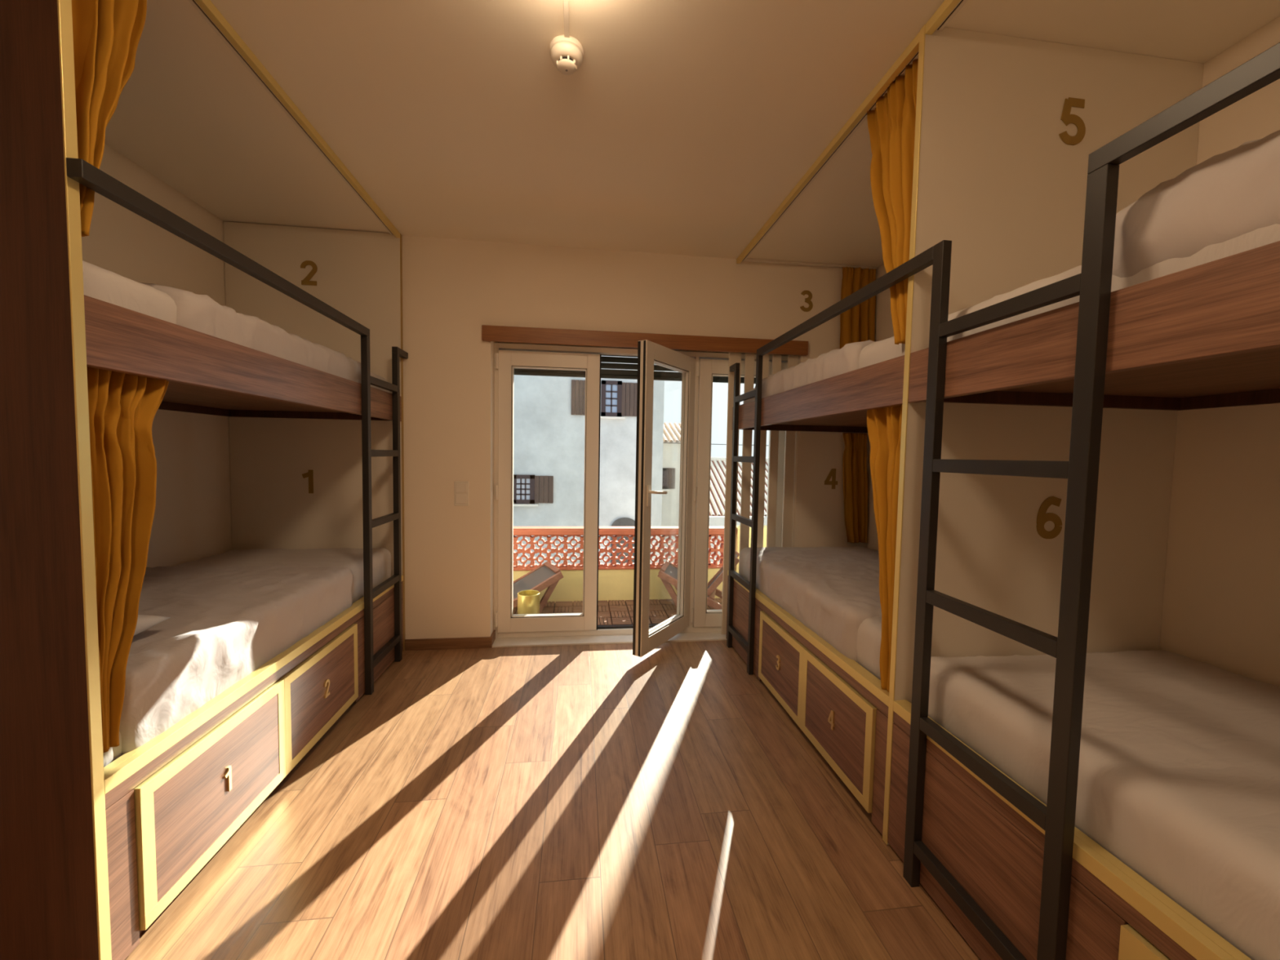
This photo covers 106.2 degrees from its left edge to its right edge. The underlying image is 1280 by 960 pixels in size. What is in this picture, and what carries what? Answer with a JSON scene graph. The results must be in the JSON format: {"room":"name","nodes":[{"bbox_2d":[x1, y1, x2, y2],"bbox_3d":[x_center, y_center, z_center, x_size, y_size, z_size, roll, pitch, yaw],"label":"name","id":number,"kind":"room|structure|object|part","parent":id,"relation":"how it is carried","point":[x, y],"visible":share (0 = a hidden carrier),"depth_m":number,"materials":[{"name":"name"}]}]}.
{"room":"dormitory","nodes":[
{"label":"dormitory","id":0,"kind":"room"},
{"bbox_2d":[81,143,232,568],"bbox_3d":[-2.314,-0.108,0.859,0.150,2.643,4.789,1,3,-7],"label":"wall","id":1,"kind":"structure","parent":0,"point":[192,521],"depth_m":2.53,"materials":[{"name":"beige paint"}]},
{"bbox_2d":[231,235,868,639],"bbox_3d":[-0.448,-0.195,3.354,4.175,2.663,0.300,1,3,-7],"label":"wall","id":2,"kind":"structure","parent":0,"point":[451,288],"depth_m":3.14,"materials":[{"name":"beige paint"}]},
{"bbox_2d":[404,630,495,650],"bbox_3d":[-1.266,1.075,3.227,0.550,0.072,0.138,1,3,-7],"label":"baseboard","id":3,"kind":"structure","parent":2,"relation":"attached to","point":[481,642],"depth_m":3.16,"materials":[{"name":"brown wood"}]},
{"bbox_2d":[453,480,469,506],"bbox_3d":[-1.160,0.088,3.122,0.092,0.160,0.014,1,3,-7],"label":"light switch","id":4,"kind":"object","parent":2,"relation":"attached to","point":[461,496],"visible":1,"depth_m":3.12,"materials":[{"name":"beige plastic"}]},
{"bbox_2d":[514,368,585,377],"bbox_3d":[-0.634,-0.753,3.393,0.486,0.046,0.038,1,3,-7],"label":"roller shutter","id":5,"kind":"object","parent":2,"relation":"attached to","point":[519,371],"depth_m":3.39,"materials":[{"name":"grey"}]},
{"bbox_2d":[492,631,726,647],"bbox_3d":[0.030,1.140,3.473,2.108,0.062,0.289,1,3,-7],"label":"trim","id":6,"kind":"structure","parent":2,"relation":"attached to","point":[701,636],"depth_m":3.34,"materials":[{"name":"stone"}]},
{"bbox_2d":[600,354,637,379],"bbox_3d":[-0.150,-0.807,3.451,0.259,0.166,0.038,1,3,-7],"label":"roller shutter","id":7,"kind":"object","parent":2,"relation":"attached to","point":[608,371],"depth_m":3.45,"materials":[{"name":"grey"}]},
{"bbox_2d":[493,339,787,657],"bbox_3d":[0.076,0.111,3.192,2.108,2.023,0.575,1,3,-7],"label":"door","id":8,"kind":"structure","parent":2,"relation":"in","point":[692,615],"depth_m":3.33,"materials":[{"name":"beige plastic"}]},
{"bbox_3d":[0.106,0.097,2.966,0.065,0.130,0.142,3,4,33],"label":"handle","id":9,"kind":"part","parent":8,"relation":"part of","materials":[{"name":"beige plastic"}]},
{"bbox_2d":[481,324,808,355],"bbox_3d":[0.078,-0.928,3.212,2.193,0.095,0.031,1,3,-7],"label":"pelmet","id":10,"kind":"object","parent":2,"relation":"in","point":[489,333],"depth_m":3.18,"materials":[{"name":"orange wood"}]},
{"bbox_2d":[653,364,682,381],"bbox_3d":[0.201,-0.774,3.496,0.205,0.107,0.038,1,3,-7],"label":"roller shutter","id":11,"kind":"object","parent":2,"relation":"attached to","point":[668,375],"depth_m":3.49,"materials":[{"name":"grey"}]},
{"bbox_2d":[712,376,728,382],"bbox_3d":[0.588,-0.739,3.547,0.112,0.045,0.038,1,3,-7],"label":"roller shutter","id":12,"kind":"object","parent":2,"relation":"attached to","point":[715,379],"depth_m":3.54,"materials":[{"name":"grey"}]},
{"bbox_2d":[721,352,798,634],"bbox_3d":[0.849,0.102,3.420,0.502,2.010,0.030,1,3,-7],"label":"guard","id":13,"kind":"object","parent":2,"relation":"attached to","point":[734,357],"visible":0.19,"depth_m":3.40,"materials":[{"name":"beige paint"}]},
{"bbox_2d":[800,290,813,311],"bbox_3d":[1.160,-1.246,3.344,0.093,0.146,0.003,1,3,-7],"label":"number sign","id":14,"kind":"object","parent":2,"relation":"attached to","point":[809,298],"visible":1,"depth_m":3.34,"materials":[{"name":"gold metal"}]},
{"bbox_2d":[824,468,837,488],"bbox_3d":[1.369,-0.008,3.438,0.100,0.146,0.003,1,3,-7],"label":"number sign","id":15,"kind":"object","parent":2,"relation":"attached to","point":[833,473],"visible":1,"depth_m":3.44,"materials":[{"name":"gold metal"}]},
{"bbox_2d":[124,640,980,959],"bbox_3d":[-0.166,1.298,0.978,4.475,0.100,4.639,1,3,-7],"label":"floor","id":16,"kind":"structure","parent":0,"point":[596,802],"depth_m":1.63,"materials":[{"name":"brown wood"}]},
{"bbox_2d":[0,0,404,959],"bbox_3d":[-1.873,-0.160,2.010,1.013,2.642,2.011,1,3,-7],"label":"bunk bed","id":17,"kind":"object","parent":16,"relation":"on","point":[91,854],"visible":0.91,"depth_m":1.18,"materials":[{"name":"brown wood"}]},
{"bbox_3d":[-1.758,-0.107,1.026,0.994,2.640,0.026,1,3,-7],"label":"panel","id":18,"kind":"part","parent":17,"relation":"part of","materials":[{"name":"brown wood"}]},
{"bbox_2d":[71,0,146,236],"bbox_3d":[-1.321,-0.992,1.195,0.090,0.849,0.290,0,3,-10],"label":"curtain","id":19,"kind":"object","parent":17,"relation":"hanging from","point":[107,33],"visible":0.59,"depth_m":1.14,"materials":[{"name":"orange fabric"}]},
{"bbox_2d":[86,366,168,753],"bbox_3d":[-1.338,0.171,1.264,0.095,0.976,0.306,1,3,-7],"label":"curtain","id":20,"kind":"object","parent":17,"relation":"hanging from","point":[123,407],"visible":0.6,"depth_m":1.20,"materials":[{"name":"orange fabric"}]},
{"bbox_3d":[-1.331,0.965,1.537,0.020,0.380,0.602,1,3,-7],"label":"drawer","id":21,"kind":"part","parent":17,"relation":"part of","materials":[{"name":"brown wood"}]},
{"bbox_2d":[82,260,389,392],"bbox_3d":[-1.895,-0.494,1.986,0.950,0.210,1.945,1,3,-7],"label":"mattress","id":22,"kind":"object","parent":17,"relation":"on","point":[100,283],"visible":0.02,"depth_m":1.25,"materials":[{"name":"grey fabric"}]},
{"bbox_2d":[140,282,360,383],"bbox_3d":[-1.884,-0.511,1.964,0.985,0.222,1.277,1,3,-7],"label":"duvet","id":23,"kind":"object","parent":22,"relation":"on","point":[198,313],"visible":0.2,"depth_m":1.69,"materials":[{"name":"grey fabric"}]},
{"bbox_2d":[66,157,408,694],"bbox_3d":[-1.376,0.204,2.092,0.032,1.924,2.011,1,3,-7],"label":"ladder","id":24,"kind":"object","parent":17,"relation":"attached to","point":[78,170],"visible":1,"depth_m":2.47,"materials":[{"name":"black metal"}]},
{"bbox_3d":[-1.325,-0.721,1.767,0.032,0.040,1.452,1,3,-7],"label":"guard rail","id":25,"kind":"part","parent":24,"relation":"part of","materials":[{"name":"black metal"}]},
{"bbox_3d":[-1.430,0.201,2.519,0.032,1.884,0.034,1,3,-7],"label":"post","id":26,"kind":"part","parent":24,"relation":"part of","materials":[{"name":"black metal"}]},
{"bbox_3d":[-1.481,0.180,2.928,0.032,1.882,0.034,1,3,-7],"label":"post","id":27,"kind":"part","parent":24,"relation":"part of","materials":[{"name":"black metal"}]},
{"bbox_2d":[102,547,391,767],"bbox_3d":[-1.915,0.584,2.042,0.952,0.240,1.950,1,3,-7],"label":"mattress","id":28,"kind":"object","parent":17,"relation":"on","point":[352,558],"visible":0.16,"depth_m":2.66,"materials":[{"name":"grey fabric"}]},
{"bbox_2d":[119,564,353,755],"bbox_3d":[-1.877,0.578,1.805,0.991,0.254,1.294,1,3,-7],"label":"duvet","id":29,"kind":"object","parent":28,"relation":"on","point":[224,624],"visible":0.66,"depth_m":1.71,"materials":[{"name":"grey fabric"}]},
{"bbox_2d":[133,614,170,635],"bbox_3d":[-1.780,0.447,1.285,0.660,0.104,0.360,0,3,-13],"label":"pillow","id":30,"kind":"object","parent":29,"relation":"on","point":[144,622],"visible":0.07,"depth_m":1.47,"materials":[{"name":"white fabric"}]},
{"bbox_3d":[-1.374,-1.458,2.001,0.022,0.030,1.955,1,3,-7],"label":"ceiling brass trim","id":31,"kind":"part","parent":17,"relation":"part of","materials":[{"name":"brown metal"}]},
{"bbox_2d":[302,470,313,493],"bbox_3d":[-2.061,0.010,2.978,0.064,0.146,0.002,1,3,-7],"label":"number sign","id":32,"kind":"object","parent":17,"relation":"attached to","point":[310,473],"visible":1,"depth_m":2.98,"materials":[{"name":"gold metal"}]},
{"bbox_2d":[300,260,317,285],"bbox_3d":[-2.010,-1.257,2.916,0.095,0.146,0.002,1,3,-7],"label":"number sign","id":33,"kind":"object","parent":17,"relation":"attached to","point":[305,281],"visible":1,"depth_m":2.92,"materials":[{"name":"gold metal"}]},
{"bbox_3d":[-1.998,-0.441,2.980,0.992,2.178,0.028,1,3,-7],"label":"foot panel","id":34,"kind":"part","parent":17,"relation":"part of","materials":[{"name":"beige laminate"}]},
{"bbox_3d":[-1.407,0.932,2.137,0.020,0.380,0.603,1,3,-7],"label":"drawer","id":35,"kind":"part","parent":17,"relation":"part of","materials":[{"name":"brown wood"}]},
{"bbox_2d":[725,24,1204,844],"bbox_3d":[1.241,-0.130,2.506,1.034,2.642,1.804,1,3,-7],"label":"bunk bed","id":36,"kind":"object","parent":16,"relation":"on","point":[994,176],"visible":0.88,"depth_m":1.60,"materials":[{"name":"brown wood"}]},
{"bbox_3d":[0.728,0.952,2.486,0.020,0.380,0.533,1,3,-7],"label":"drawer","id":37,"kind":"part","parent":36,"relation":"part of","materials":[{"name":"brown wood"}]},
{"bbox_2d":[738,546,881,679],"bbox_3d":[1.256,0.620,2.547,0.966,0.228,1.745,1,3,-7],"label":"mattress","id":38,"kind":"object","parent":36,"relation":"on","point":[869,631],"visible":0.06,"depth_m":1.86,"materials":[{"name":"grey fabric"}]},
{"bbox_2d":[746,549,881,662],"bbox_3d":[1.245,0.599,2.558,1.010,0.245,1.259,1,3,-7],"label":"duvet","id":39,"kind":"object","parent":38,"relation":"on","point":[831,593],"visible":0.47,"depth_m":2.37,"materials":[{"name":"grey fabric"}]},
{"bbox_2d":[742,336,905,404],"bbox_3d":[1.274,-0.464,2.489,0.974,0.209,1.749,1,3,-7],"label":"mattress","id":40,"kind":"object","parent":36,"relation":"on","point":[877,352],"visible":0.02,"depth_m":1.78,"materials":[{"name":"grey fabric"}]},
{"bbox_2d":[754,339,875,398],"bbox_3d":[1.261,-0.485,2.524,1.010,0.224,1.151,1,3,-7],"label":"duvet","id":41,"kind":"object","parent":40,"relation":"on","point":[834,362],"visible":0.17,"depth_m":2.19,"materials":[{"name":"grey fabric"}]},
{"bbox_3d":[0.778,-1.440,2.388,0.022,0.030,1.780,1,3,-7],"label":"ceiling brass trim","id":42,"kind":"part","parent":36,"relation":"part of","materials":[{"name":"brown metal"}]},
{"bbox_2d":[726,245,933,675],"bbox_3d":[0.732,0.226,2.403,0.027,1.924,1.921,1,3,-7],"label":"ladder","id":43,"kind":"object","parent":36,"relation":"attached to","point":[924,260],"visible":0.98,"depth_m":2.82,"materials":[{"name":"black metal"}]},
{"bbox_3d":[0.627,0.201,3.237,0.027,1.882,0.034,1,3,-7],"label":"post","id":44,"kind":"part","parent":43,"relation":"part of","materials":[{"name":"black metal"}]},
{"bbox_3d":[0.677,0.222,2.836,0.027,1.884,0.034,1,3,-7],"label":"post","id":45,"kind":"part","parent":43,"relation":"part of","materials":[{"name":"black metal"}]},
{"bbox_3d":[0.780,-0.701,2.103,0.027,0.040,1.414,1,3,-7],"label":"guard rail","id":46,"kind":"part","parent":43,"relation":"part of","materials":[{"name":"black metal"}]},
{"bbox_2d":[800,431,867,434],"bbox_3d":[1.372,-0.332,3.398,0.505,0.016,0.004,1,3,-7],"label":"rail","id":47,"kind":"object","parent":36,"relation":"attached to","point":[801,432],"visible":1,"depth_m":3.39,"materials":[{"name":"beige metal"}]},
{"bbox_2d":[842,432,867,542],"bbox_3d":[1.532,0.058,3.425,0.211,0.780,0.054,1,3,-5],"label":"curtain","id":48,"kind":"object","parent":47,"relation":"hanging from","point":[855,475],"visible":1,"depth_m":3.42,"materials":[{"name":"orange fabric"}]},
{"bbox_3d":[0.793,0.981,1.960,0.020,0.380,0.524,1,3,-7],"label":"drawer","id":49,"kind":"part","parent":36,"relation":"part of","materials":[{"name":"brown wood"}]},
{"bbox_2d":[866,404,902,692],"bbox_3d":[0.885,0.212,1.727,0.092,1.028,0.253,1,3,-3],"label":"curtain","id":50,"kind":"object","parent":36,"relation":"hanging from","point":[883,424],"visible":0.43,"depth_m":1.67,"materials":[{"name":"orange fabric"}]},
{"bbox_2d":[866,58,918,344],"bbox_3d":[0.897,-0.934,1.705,0.082,0.936,0.332,1,3,-7],"label":"curtain","id":51,"kind":"object","parent":36,"relation":"hanging from","point":[891,124],"visible":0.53,"depth_m":1.66,"materials":[{"name":"orange fabric"}]},
{"bbox_3d":[1.360,-0.083,1.625,1.014,2.640,0.022,1,3,-7],"label":"divider panel","id":52,"kind":"part","parent":36,"relation":"part of","materials":[{"name":"beige laminate"}]},
{"bbox_2d":[1036,496,1062,538],"bbox_3d":[1.388,0.127,1.627,0.097,0.145,0.002,1,3,-7],"label":"number sign","id":53,"kind":"object","parent":36,"relation":"attached to","point":[1042,517],"visible":1,"depth_m":1.62,"materials":[{"name":"brown wood"}]},
{"bbox_2d":[1058,97,1085,145],"bbox_3d":[1.405,-1.163,1.558,0.094,0.146,0.003,1,3,-7],"label":"number sign","id":54,"kind":"object","parent":36,"relation":"attached to","point":[1067,118],"visible":1,"depth_m":1.56,"materials":[{"name":"gold metal"}]},
{"bbox_2d":[887,0,1279,959],"bbox_3d":[1.478,-0.027,0.617,1.034,2.642,2.009,1,3,-7],"label":"bunk bed","id":55,"kind":"object","parent":16,"relation":"on","point":[1207,335],"visible":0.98,"depth_m":1.11,"materials":[{"name":"brown wood"}]},
{"bbox_3d":[1.014,-1.337,0.500,0.022,0.030,1.984,1,3,-7],"label":"ceiling brass trim","id":56,"kind":"part","parent":55,"relation":"part of","materials":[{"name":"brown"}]},
{"bbox_2d":[902,42,1279,959],"bbox_3d":[0.967,0.328,0.526,0.027,1.924,1.867,1,3,-7],"label":"ladder","id":57,"kind":"object","parent":55,"relation":"attached to","point":[1093,284],"visible":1,"depth_m":1.02,"materials":[{"name":"black metal"}]},
{"bbox_3d":[0.854,0.279,1.432,0.027,1.924,0.039,1,3,-7],"label":"post","id":58,"kind":"part","parent":57,"relation":"part of","materials":[{"name":"black metal"}]},
{"bbox_3d":[0.907,0.322,1.007,0.027,1.884,0.039,1,3,-7],"label":"post","id":59,"kind":"part","parent":57,"relation":"part of","materials":[{"name":"black metal"}]},
{"bbox_3d":[1.011,-0.601,0.264,0.027,0.040,1.437,1,3,-7],"label":"guard rail","id":60,"kind":"part","parent":57,"relation":"part of","materials":[{"name":"black metal"}]},
{"bbox_2d":[928,649,1279,959],"bbox_3d":[1.490,0.727,0.693,0.966,0.216,1.935,1,3,-7],"label":"mattress","id":61,"kind":"object","parent":55,"relation":"on","point":[1179,778],"visible":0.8,"depth_m":1.06,"materials":[{"name":"grey fabric"}]},
{"bbox_2d":[946,223,1279,342],"bbox_3d":[1.509,-0.363,0.636,0.969,0.209,1.940,1,3,-7],"label":"mattress","id":62,"kind":"object","parent":55,"relation":"on","point":[1260,237],"visible":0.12,"depth_m":0.94,"materials":[{"name":"grey fabric"}]},
{"bbox_2d":[1111,129,1279,277],"bbox_3d":[1.528,-0.459,0.495,1.016,0.258,1.299,1,3,-7],"label":"pillow","id":63,"kind":"object","parent":62,"relation":"on","point":[1234,193],"visible":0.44,"depth_m":0.85,"materials":[{"name":"grey fabric"}]},
{"bbox_2d":[512,599,676,625],"bbox_3d":[-0.431,1.179,4.118,6.600,0.200,1.060,1,3,-7],"label":"floor","id":64,"kind":"structure","parent":0,"point":[624,601],"depth_m":4.04,"materials":[{"name":"wood"}]},
{"bbox_2d":[512,560,563,613],"bbox_3d":[-0.978,0.824,3.798,0.647,0.491,0.387,-1,3,-29],"label":"deck chair","id":65,"kind":"object","parent":64,"relation":"on","point":[547,575],"visible":0.38,"depth_m":3.79,"materials":[{"name":"brown wood"}]},
{"bbox_3d":[-1.035,0.864,3.972,0.581,0.318,0.032,-1,3,-29],"label":"rail","id":66,"kind":"part","parent":65,"relation":"part of","materials":[{"name":"brown wood"}]},
{"bbox_3d":[-0.901,0.829,3.841,0.392,0.191,0.315,-1,3,-29],"label":"seat","id":67,"kind":"part","parent":65,"relation":"part of","materials":[{"name":"grey"}]},
{"bbox_3d":[-0.735,0.915,3.780,0.217,0.317,0.028,-1,3,-29],"label":"leg","id":68,"kind":"part","parent":65,"relation":"part of","materials":[{"name":"brown wood"}]},
{"bbox_3d":[-0.717,0.728,3.935,0.055,0.060,0.321,-1,3,-29],"label":"seat frame","id":69,"kind":"part","parent":65,"relation":"part of","materials":[{"name":"brown wood"}]},
{"bbox_2d":[513,526,724,602],"bbox_3d":[-1.327,0.630,4.158,4.420,0.860,0.144,1,3,-7],"label":"parapet","id":70,"kind":"object","parent":64,"relation":"on","point":[615,580],"visible":0.32,"depth_m":4.24,"materials":[{"name":"ceramic"}]},
{"bbox_3d":[-1.326,0.593,4.156,4.420,0.365,0.144,1,3,-7],"label":"terracotta rail","id":71,"kind":"part","parent":70,"relation":"part of","materials":[{"name":"ceramic"}]},
{"bbox_3d":[0.484,1.081,4.159,0.296,0.022,0.296,1,3,-7],"label":"tile","id":72,"kind":"structure","parent":64,"relation":"on","visible":0},
{"bbox_2d":[657,551,739,609],"bbox_3d":[0.495,0.840,3.993,0.647,0.491,0.391,2,3,11],"label":"deck chair","id":73,"kind":"object","parent":72,"relation":"on","point":[668,573],"visible":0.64,"depth_m":3.89,"materials":[{"name":"brown wood"}]},
{"bbox_3d":[0.207,0.738,4.047,0.055,0.060,0.325,2,3,11],"label":"seat frame","id":74,"kind":"part","parent":73,"relation":"part of","materials":[{"name":"brown wood"}]},
{"bbox_3d":[0.266,0.926,3.902,0.217,0.317,0.028,2,3,11],"label":"leg","id":75,"kind":"part","parent":73,"relation":"part of","materials":[{"name":"brown wood"}]},
{"bbox_3d":[0.408,0.843,4.011,0.392,0.191,0.319,2,3,11],"label":"seat","id":76,"kind":"part","parent":73,"relation":"part of","materials":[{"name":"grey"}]},
{"bbox_3d":[0.425,0.898,3.827,0.581,0.318,0.032,2,3,11],"label":"rail","id":77,"kind":"part","parent":73,"relation":"part of","materials":[{"name":"brown wood"}]},
{"bbox_3d":[0.497,0.881,4.178,0.581,0.318,0.032,2,3,11],"label":"rail","id":78,"kind":"part","parent":73,"relation":"part of","materials":[{"name":"brown wood"}]},
{"bbox_3d":[0.598,0.940,3.977,0.051,0.044,0.325,2,3,11],"label":"seat frame","id":79,"kind":"part","parent":73,"relation":"part of","materials":[{"name":"brown wood"}]},
{"bbox_3d":[0.674,0.773,3.953,0.236,0.304,0.209,2,3,11],"label":"backrest","id":80,"kind":"part","parent":73,"relation":"part of","materials":[{"name":"brown"}]},
{"bbox_3d":[0.595,0.850,3.851,0.394,0.491,0.028,2,3,11],"label":"rail","id":81,"kind":"part","parent":73,"relation":"part of","materials":[{"name":"brown wood"}]},
{"bbox_3d":[0.643,0.838,4.085,0.394,0.491,0.028,2,3,11],"label":"rail","id":82,"kind":"part","parent":73,"relation":"part of","materials":[{"name":"brown wood"}]},
{"bbox_3d":[-0.976,1.081,3.671,0.296,0.022,0.296,1,3,-7],"label":"tile","id":83,"kind":"structure","parent":64,"relation":"on","visible":0},
{"bbox_2d":[517,590,539,613],"bbox_3d":[-0.822,0.955,3.547,0.160,0.246,0.160,1,3,-7],"label":"planter","id":84,"kind":"object","parent":83,"relation":"on","point":[528,601],"visible":0.61,"depth_m":3.48,"materials":[{"name":"yellow metal"}]},
{"bbox_2d":[104,0,1279,266],"bbox_3d":[-0.135,-1.459,0.983,4.475,0.120,4.939,1,3,-7],"label":"ceiling","id":85,"kind":"structure","parent":0,"point":[682,127],"depth_m":1.86,"materials":[{"name":"beige paint"}]},
{"bbox_2d":[549,35,583,75],"bbox_3d":[-0.244,-1.398,1.599,0.112,0.070,0.112,1,3,-7],"label":"smoke detector","id":86,"kind":"object","parent":85,"relation":"attached to","point":[566,54],"visible":1,"depth_m":1.57,"materials":[{"name":"beige plastic"}]},
{"bbox_2d":[563,0,569,37],"bbox_3d":[-0.225,-1.421,1.466,0.016,0.009,0.166,1,3,-7],"label":"cable trunking","id":87,"kind":"object","parent":85,"relation":"attached to","point":[566,2],"visible":1,"depth_m":1.47,"materials":[{"name":"beige plastic"}]},
{"bbox_2d":[745,257,877,270],"bbox_3d":[1.189,-1.490,3.318,0.955,0.014,0.031,1,3,-7],"label":"rail","id":88,"kind":"object","parent":85,"relation":"attached to","point":[748,260],"visible":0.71,"depth_m":3.30,"materials":[{"name":"beige wood"}]},
{"bbox_2d":[840,266,875,348],"bbox_3d":[1.523,-1.051,3.363,0.263,0.842,0.059,0,3,-10],"label":"curtain","id":89,"kind":"object","parent":88,"relation":"hanging from","point":[857,323],"visible":0.43,"depth_m":3.35,"materials":[{"name":"orange fabric"}]},
{"bbox_2d":[714,598,722,604],"bbox_3d":[0.784,1.085,4.197,0.296,0.022,0.296,1,3,-7],"label":"floor","id":90,"kind":"structure","parent":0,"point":[718,600],"depth_m":4.26,"materials":[{"name":"brown wood"}]},
{"bbox_2d":[735,525,767,573],"bbox_3d":[1.650,0.766,4.538,1.575,0.655,0.160,1,3,-7],"label":"wall","id":91,"kind":"structure","parent":0,"point":[738,527],"depth_m":4.37,"materials":[{"name":"yellow paint"}]},
{"bbox_2d":[863,16,1279,686],"bbox_3d":[1.976,-0.059,1.400,0.150,2.643,4.789,1,3,-7],"label":"wall","id":92,"kind":"structure","parent":0,"point":[1221,605],"depth_m":1.54,"materials":[{"name":"beige paint"}]},
{"label":"outside","id":93,"kind":"structure","parent":0,"visible":0},
{"bbox_3d":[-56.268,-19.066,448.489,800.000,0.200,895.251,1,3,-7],"label":"ground","id":94,"kind":"structure","parent":93,"visible":0},
{"bbox_2d":[513,355,664,564],"bbox_3d":[-7.849,-2.108,16.564,16.600,12.800,9.600,1,3,-7],"label":"house","id":95,"kind":"structure","parent":94,"relation":"on","point":[549,411],"depth_m":12.86,"materials":[{"name":"white paint"}]},
{"bbox_3d":[-3.092,0.242,12.726,0.352,0.558,0.010,1,3,-7],"label":"pane","id":96,"kind":"part","parent":95,"relation":"part of","materials":[{"name":"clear glass"}]},
{"bbox_3d":[-3.076,0.664,12.716,0.752,0.055,0.130,1,3,-7],"label":"sill","id":97,"kind":"part","parent":95,"relation":"part of","materials":[{"name":"beige stone"}]},
{"bbox_2d":[534,475,553,502],"bbox_3d":[-2.556,0.252,12.779,0.487,0.727,0.050,1,3,-7],"label":"shutter","id":98,"kind":"object","parent":95,"relation":"hanging from","point":[544,485],"depth_m":12.76,"materials":[{"name":"brown wood"}]},
{"bbox_2d":[571,379,585,415],"bbox_3d":[-1.620,-2.190,12.763,0.408,0.921,0.050,1,3,-7],"label":"shutter","id":99,"kind":"object","parent":95,"relation":"hanging from","point":[578,386],"depth_m":12.74,"materials":[{"name":"brown wood"}]},
{"bbox_3d":[-0.767,-2.182,12.886,0.312,0.743,0.010,1,3,-7],"label":"pane","id":100,"kind":"part","parent":95,"relation":"part of","materials":[{"name":"clear glass"}]},
{"bbox_3d":[-0.752,-1.667,12.880,0.712,0.055,0.130,1,3,-7],"label":"sill","id":101,"kind":"part","parent":95,"relation":"part of","materials":[{"name":"beige stone"}]},
{"bbox_3d":[-0.433,2.467,13.146,0.747,2.893,0.050,1,3,-7],"label":"arched door","id":102,"kind":"part","parent":95,"relation":"part of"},
{"bbox_2d":[621,382,637,416],"bbox_3d":[-0.278,-2.165,12.932,0.450,0.897,0.050,1,3,-7],"label":"shutter","id":103,"kind":"object","parent":95,"relation":"hanging from","point":[628,389],"depth_m":12.91,"materials":[{"name":"brown wood"}]},
{"bbox_2d":[662,442,768,445],"bbox_3d":[4.259,-1.197,16.617,7.683,0.050,0.024,1,3,-7],"label":"overhead wire","id":104,"kind":"object","parent":95,"relation":"attached to","point":[663,442],"visible":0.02,"depth_m":16.41,"materials":[{"name":"grey"}]},
{"bbox_2d":[661,422,680,562],"bbox_3d":[0.960,0.984,19.517,1.768,6.629,4.871,1,3,-7],"label":"house","id":105,"kind":"structure","parent":94,"relation":"on","point":[672,433],"depth_m":17.32,"materials":[{"name":"beige paint"}]},
{"bbox_2d":[666,467,675,488],"bbox_3d":[1.109,-0.057,17.259,0.301,0.742,0.050,1,3,-7],"label":"shutter","id":106,"kind":"object","parent":105,"relation":"hanging from","point":[670,471],"depth_m":17.23,"materials":[{"name":"brown wood"}]},
{"bbox_2d":[708,515,767,563],"bbox_3d":[2.059,2.779,9.569,2.164,4.124,0.150,1,3,-7],"label":"wall","id":107,"kind":"structure","parent":94,"relation":"on","point":[714,521],"depth_m":9.33,"materials":[{"name":"beige paint"}]},
{"bbox_2d":[709,457,768,515],"bbox_3d":[9.091,1.623,23.341,14.400,5.244,8.182,1,3,-7],"label":"roof","id":108,"kind":"structure","parent":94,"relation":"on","point":[717,468],"depth_m":20.42,"materials":[{"name":"ceramic"}]},
{"bbox_2d":[766,430,769,515],"bbox_3d":[2.832,-0.374,10.024,0.285,10.400,0.380,1,3,-7],"label":"chimney","id":109,"kind":"object","parent":94,"relation":"on","point":[769,430],"visible":0.02,"depth_m":10.13,"materials":[{"name":"ceramic"}]}
]}

